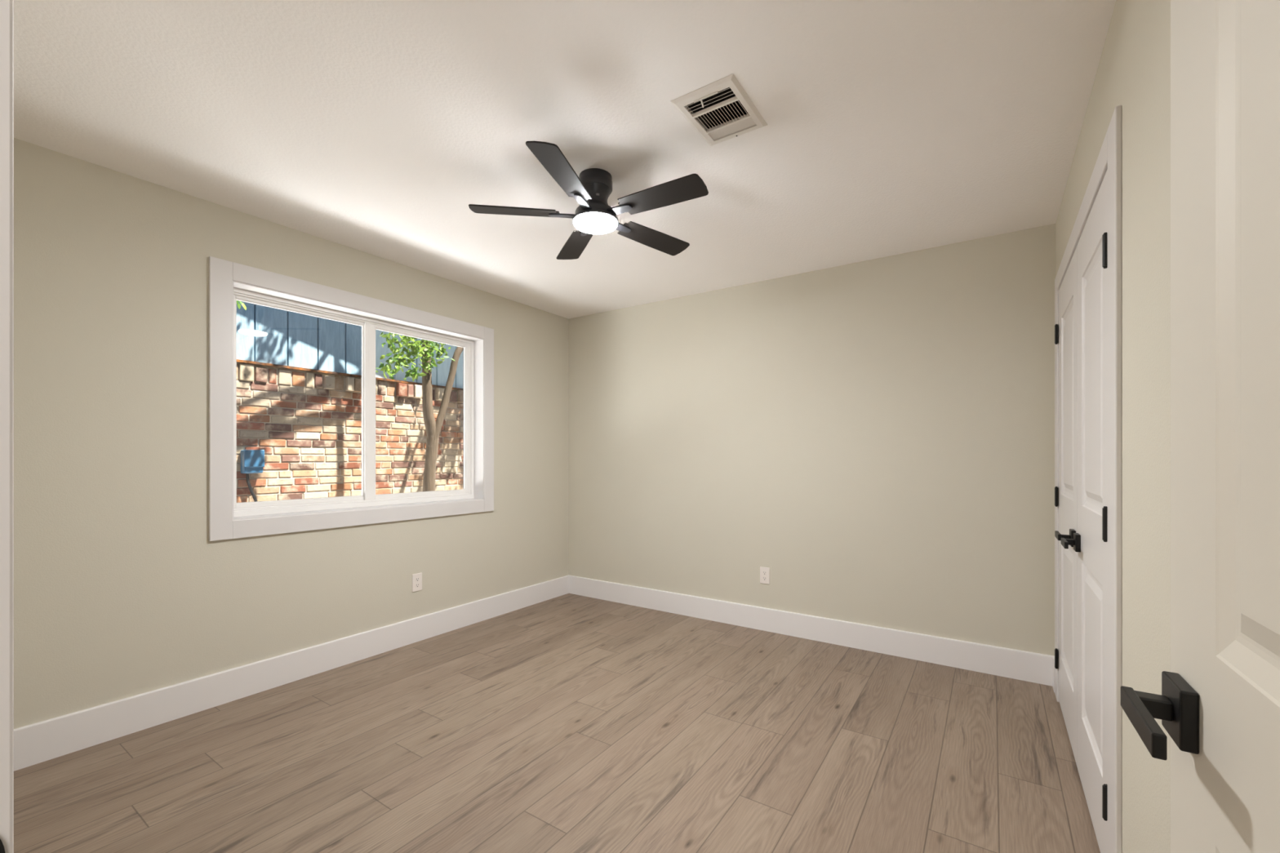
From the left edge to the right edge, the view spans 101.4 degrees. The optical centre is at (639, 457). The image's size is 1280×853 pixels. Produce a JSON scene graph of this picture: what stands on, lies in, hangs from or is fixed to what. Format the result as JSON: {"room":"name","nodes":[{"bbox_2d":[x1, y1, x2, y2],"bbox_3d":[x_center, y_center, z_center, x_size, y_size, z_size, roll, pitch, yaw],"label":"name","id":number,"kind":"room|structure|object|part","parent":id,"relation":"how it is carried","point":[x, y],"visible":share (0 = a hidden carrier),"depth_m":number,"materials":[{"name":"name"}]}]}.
{"room":"empty bedroom","nodes":[
{"label":"empty bedroom","id":0,"kind":"room"},
{"bbox_2d":[13,137,568,728],"bbox_3d":[-1.686,-0.014,3.285,0.200,2.440,3.766,0,0,34],"label":"wall","id":1,"kind":"structure","parent":0,"point":[122,589],"depth_m":2.39,"materials":[{"name":"paint"}]},
{"bbox_2d":[13,574,568,771],"bbox_3d":[-1.598,1.127,3.223,0.015,0.157,3.471,0,0,34],"label":"baseboard","id":2,"kind":"structure","parent":1,"relation":"attached to","point":[45,740],"depth_m":2.60,"materials":[{"name":"paint"}]},
{"bbox_2d":[208,256,493,541],"bbox_3d":[-1.648,-0.281,3.274,0.159,1.370,1.727,0,0,34],"label":"window","id":3,"kind":"structure","parent":1,"relation":"in","point":[229,282],"depth_m":3.07,"materials":[{"name":"paint"}]},
{"bbox_3d":[-1.914,-0.287,2.994,0.026,1.105,0.706,0,0,34],"label":"sash","id":4,"kind":"part","parent":3,"relation":"part of","materials":[{"name":"plastic"}]},
{"bbox_3d":[-1.694,-0.281,3.304,0.050,1.177,1.534,0,0,34],"label":"frame","id":5,"kind":"part","parent":3,"relation":"part of","materials":[{"name":"plastic"}]},
{"bbox_3d":[-1.498,-0.287,3.598,0.026,1.105,0.760,0,0,34],"label":"sash","id":6,"kind":"part","parent":3,"relation":"part of","materials":[{"name":"plastic"}]},
{"bbox_2d":[412,573,422,591],"bbox_3d":[-1.461,0.820,3.433,0.008,0.115,0.070,0,0,34],"label":"electrical outlet","id":7,"kind":"object","parent":1,"relation":"attached to","point":[416,578],"visible":1,"depth_m":3.43,"materials":[{"name":"plastic"}]},
{"bbox_2d":[462,347,463,488],"bbox_3d":[-2.187,-0.004,2.687,0.077,2.660,8.016,0,0,34],"label":"wall","id":8,"kind":"structure","parent":0,"point":[463,348],"depth_m":4.00,"materials":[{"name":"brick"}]},
{"bbox_2d":[13,593,1100,852],"bbox_3d":[-0.434,1.206,1.447,4.130,0.001,5.316,0,0,34],"label":"floor","id":9,"kind":"structure","parent":0,"point":[568,722],"depth_m":2.07,"materials":[{"name":"brown wood"}]},
{"bbox_2d":[13,0,1115,319],"bbox_3d":[-0.184,-1.284,1.279,4.933,0.100,5.416,0,0,34],"label":"ceiling","id":10,"kind":"structure","parent":0,"point":[374,127],"depth_m":1.89,"materials":[{"name":"paint"}]},
{"bbox_2d":[468,141,708,259],"bbox_3d":[-0.171,-1.125,2.282,1.000,0.218,1.042,0,0,34],"label":"ceiling fan","id":11,"kind":"object","parent":10,"relation":"hanging from","point":[592,189],"visible":1,"depth_m":2.23,"materials":[{"name":"black wood"}]},
{"bbox_3d":[-0.545,-1.075,2.285,0.387,0.040,0.122,0,0,-2],"label":"blade","id":12,"kind":"part","parent":11,"relation":"part of","materials":[{"name":"black wood"}]},
{"bbox_3d":[-0.291,-1.071,1.971,0.121,0.039,0.387,0,0,16],"label":"blade","id":13,"kind":"part","parent":11,"relation":"part of","materials":[{"name":"black wood"}]},
{"bbox_3d":[-0.338,-1.060,2.298,0.131,0.019,0.048,0,0,-2],"label":"blade arm","id":14,"kind":"part","parent":11,"relation":"part of"},
{"bbox_3d":[-0.324,-1.062,2.624,0.122,0.025,0.387,0,0,-21],"label":"blade","id":15,"kind":"part","parent":11,"relation":"part of","materials":[{"name":"black wood"}]},
{"bbox_3d":[-0.239,-1.058,2.172,0.048,0.019,0.131,0,0,16],"label":"blade arm","id":16,"kind":"part","parent":11,"relation":"part of"},
{"bbox_3d":[-0.249,-1.055,2.429,0.048,0.015,0.131,0,0,-21],"label":"blade arm","id":17,"kind":"part","parent":11,"relation":"part of"},
{"bbox_2d":[573,212,617,234],"bbox_3d":[-0.196,-1.026,2.305,0.193,0.018,0.193,0,0,34],"label":"diffuser","id":18,"kind":"object","parent":11,"relation":"attached to","point":[593,223],"depth_m":2.27,"materials":[{"name":"white glass"}]},
{"bbox_3d":[-0.090,-1.053,2.226,0.131,0.019,0.048,0,0,34],"label":"blade arm","id":19,"kind":"part","parent":11,"relation":"part of"},
{"bbox_3d":[-0.096,-1.051,2.386,0.131,0.019,0.048,0,0,-39],"label":"blade arm","id":20,"kind":"part","parent":11,"relation":"part of"},
{"bbox_3d":[0.067,-1.049,2.516,0.387,0.040,0.122,0,0,-39],"label":"blade","id":21,"kind":"part","parent":11,"relation":"part of","materials":[{"name":"black wood"}]},
{"bbox_3d":[0.086,-1.053,2.116,0.388,0.039,0.121,0,0,34],"label":"blade","id":22,"kind":"part","parent":11,"relation":"part of","materials":[{"name":"black wood"}]},
{"bbox_2d":[670,73,767,146],"bbox_3d":[0.289,-1.274,1.877,0.233,0.117,0.312,0,0,34],"label":"ceiling vent","id":23,"kind":"object","parent":10,"relation":"in","point":[723,107],"visible":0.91,"depth_m":1.91,"materials":[{"name":"metal"}]},
{"bbox_3d":[0.232,-1.221,1.792,0.090,0.011,0.037,0,0,34],"label":"damper lever","id":24,"kind":"part","parent":23,"relation":"part of","materials":[{"name":"metal"}]},
{"bbox_2d":[568,223,1055,656],"bbox_3d":[0.862,-0.014,3.748,3.510,2.440,0.150,0,0,34],"label":"wall","id":25,"kind":"structure","parent":0,"point":[876,436],"depth_m":3.36,"materials":[{"name":"paint"}]},
{"bbox_2d":[760,566,769,584],"bbox_3d":[0.870,0.824,3.648,0.070,0.115,0.008,0,0,34],"label":"electrical outlet","id":26,"kind":"object","parent":25,"relation":"attached to","point":[764,571],"visible":1,"depth_m":3.64,"materials":[{"name":"plastic"}]},
{"bbox_2d":[568,575,1054,686],"bbox_3d":[0.781,1.127,3.704,3.395,0.157,0.015,0,0,34],"label":"baseboard","id":27,"kind":"structure","parent":25,"relation":"attached to","point":[1032,667],"depth_m":3.35,"materials":[{"name":"paint"}]},
{"bbox_2d":[1055,0,1170,852],"bbox_3d":[1.266,-0.014,1.294,0.100,2.440,3.471,0,0,34],"label":"wall","id":28,"kind":"structure","parent":0,"point":[1133,73],"depth_m":1.14,"materials":[{"name":"paint"}]},
{"bbox_2d":[1052,656,1054,692],"bbox_3d":[2.154,1.127,2.717,0.015,0.157,0.088,0,0,34],"label":"baseboard","id":29,"kind":"structure","parent":28,"relation":"attached to","point":[1053,657],"depth_m":2.71,"materials":[{"name":"paint"}]},
{"bbox_2d":[1054,244,1077,767],"bbox_3d":[1.867,0.188,2.305,0.089,2.012,0.689,0,0,34],"label":"door","id":30,"kind":"structure","parent":28,"relation":"in","point":[1068,291],"depth_m":2.28,"materials":[{"name":"paint"}]},
{"bbox_3d":[1.704,0.319,2.134,0.011,0.024,0.126,0,0,34],"label":"lever","id":31,"kind":"part","parent":30,"relation":"part of","materials":[{"name":"black metal"}]},
{"bbox_3d":[1.711,0.319,2.070,0.015,0.064,0.064,0,0,34],"label":"handle","id":32,"kind":"part","parent":30,"relation":"part of","materials":[{"name":"black metal"}]},
{"bbox_2d":[1060,168,1107,852],"bbox_3d":[1.480,0.188,1.730,0.089,2.012,0.689,0,0,34],"label":"door","id":33,"kind":"structure","parent":28,"relation":"in","point":[1090,542],"depth_m":1.70,"materials":[{"name":"paint"}]},
{"bbox_3d":[1.577,0.319,1.945,0.011,0.024,0.126,0,0,34],"label":"lever","id":34,"kind":"part","parent":33,"relation":"part of","materials":[{"name":"black metal"}]},
{"bbox_3d":[1.638,0.319,1.963,0.015,0.064,0.064,0,0,34],"label":"handle","id":35,"kind":"part","parent":33,"relation":"part of","materials":[{"name":"black metal"}]},
{"bbox_2d":[1054,105,1121,852],"bbox_3d":[1.722,0.148,1.984,0.113,2.115,1.594,0,0,34],"label":"door frame","id":36,"kind":"structure","parent":28,"relation":"attached to","point":[1109,157],"depth_m":1.37,"materials":[{"name":"paint"}]},
{"bbox_3d":[-1.151,-0.014,0.757,3.510,2.440,0.120,0,0,34],"label":"wall","id":37,"kind":"structure","parent":0,"visible":0},
{"bbox_2d":[0,0,13,852],"bbox_3d":[-0.165,0.141,0.102,0.932,2.130,0.134,0,0,34],"label":"door frame","id":38,"kind":"structure","parent":37,"relation":"attached to","point":[6,6],"depth_m":0.36,"materials":[{"name":"paint"}]},
{"bbox_3d":[-0.455,0.279,0.342,0.002,0.060,0.052,0,0,34],"label":"strike plate","id":39,"kind":"part","parent":38,"relation":"part of","materials":[{"name":"black metal"}]},
{"bbox_2d":[1120,0,1279,852],"bbox_3d":[0.418,0.184,0.300,0.089,2.020,0.784,0,0,32],"label":"door","id":40,"kind":"structure","parent":37,"relation":"in","point":[1218,705],"depth_m":0.50,"materials":[{"name":"beige paint"}]},
{"bbox_3d":[0.533,0.279,0.557,0.011,0.024,0.126,0,0,32],"label":"lever","id":41,"kind":"part","parent":40,"relation":"part of","materials":[{"name":"black metal"}]},
{"bbox_3d":[0.594,0.279,0.577,0.015,0.064,0.064,0,0,32],"label":"handle","id":42,"kind":"part","parent":40,"relation":"part of","materials":[{"name":"black metal"}]},
{"label":"outside","id":43,"kind":"structure","parent":0,"visible":0},
{"bbox_3d":[-2.086,1.376,4.720,2.067,0.100,12.500,0,0,34],"label":"ground","id":44,"kind":"structure","parent":43,"visible":0},
{"bbox_2d":[236,301,462,502],"bbox_3d":[-2.784,-1.304,5.266,1.300,5.379,10.834,0,0,34],"label":"neighbor house","id":45,"kind":"structure","parent":44,"relation":"on","point":[299,375],"depth_m":4.82,"materials":[{"name":"brick"}]},
{"bbox_2d":[240,449,264,502],"bbox_3d":[-3.252,0.302,4.208,0.096,0.728,0.375,0,0,34],"label":"electrical box","id":46,"kind":"object","parent":45,"relation":"attached to","point":[252,461],"visible":0.77,"depth_m":4.28,"materials":[{"name":"blue plastic"}]},
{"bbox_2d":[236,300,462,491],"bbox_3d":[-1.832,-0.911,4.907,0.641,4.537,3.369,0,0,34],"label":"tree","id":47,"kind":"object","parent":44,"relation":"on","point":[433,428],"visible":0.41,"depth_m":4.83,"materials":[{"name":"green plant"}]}
]}

